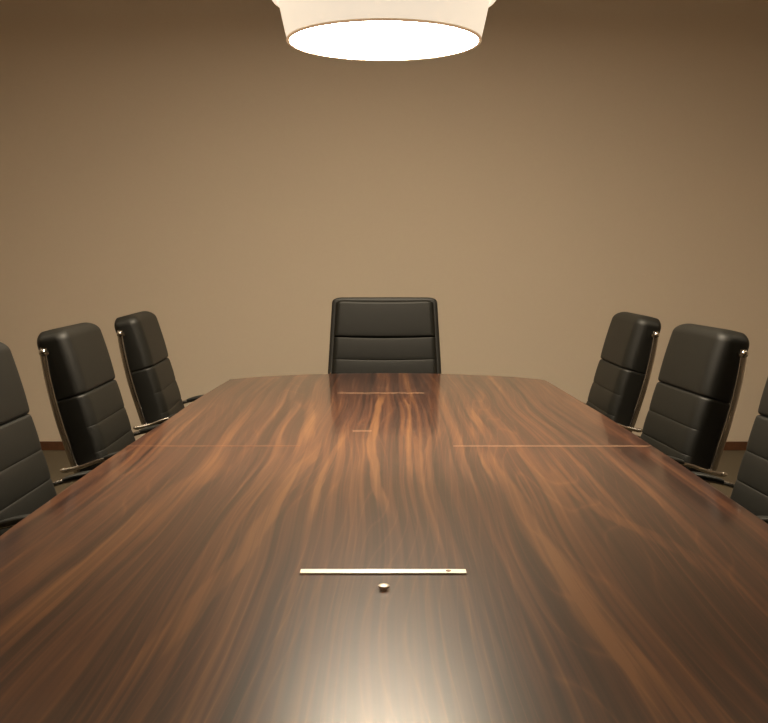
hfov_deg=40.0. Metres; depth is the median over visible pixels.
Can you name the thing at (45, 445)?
baseboard
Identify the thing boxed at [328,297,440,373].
chair
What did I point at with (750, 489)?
chair
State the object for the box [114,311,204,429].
chair
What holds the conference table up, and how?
on the floor
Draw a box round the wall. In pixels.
[0,0,767,440]
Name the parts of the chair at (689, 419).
backrest, armrest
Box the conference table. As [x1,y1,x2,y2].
[0,373,767,722]
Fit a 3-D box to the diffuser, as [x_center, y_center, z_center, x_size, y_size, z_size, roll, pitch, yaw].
[0.000,-0.961,3.124,0.563,0.006,0.563,0,5,0]
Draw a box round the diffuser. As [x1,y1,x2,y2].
[290,21,477,55]
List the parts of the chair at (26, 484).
backrest, armrest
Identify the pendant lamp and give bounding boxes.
[272,0,495,60]
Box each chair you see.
[0,342,91,535]
[37,322,159,473]
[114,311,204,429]
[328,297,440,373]
[585,312,660,432]
[636,323,748,483]
[693,377,767,523]
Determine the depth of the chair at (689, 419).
3.52 m
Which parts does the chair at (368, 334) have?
backrest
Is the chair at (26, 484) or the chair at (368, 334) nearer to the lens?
the chair at (26, 484)
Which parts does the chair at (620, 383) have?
backrest, armrest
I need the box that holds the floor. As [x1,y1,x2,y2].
[42,450,745,497]
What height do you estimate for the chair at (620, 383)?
1.075 m
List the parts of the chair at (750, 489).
armrest, backrest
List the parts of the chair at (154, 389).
armrest, backrest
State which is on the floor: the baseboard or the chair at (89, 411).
the chair at (89, 411)
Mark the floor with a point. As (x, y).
(730, 461)
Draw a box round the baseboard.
[40,441,747,449]
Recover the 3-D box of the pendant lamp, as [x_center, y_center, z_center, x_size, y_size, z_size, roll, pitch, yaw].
[0.000,-1.568,3.067,0.720,1.254,0.720,0,5,0]
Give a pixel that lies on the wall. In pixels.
(546, 180)
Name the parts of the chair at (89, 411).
armrest, backrest, armrest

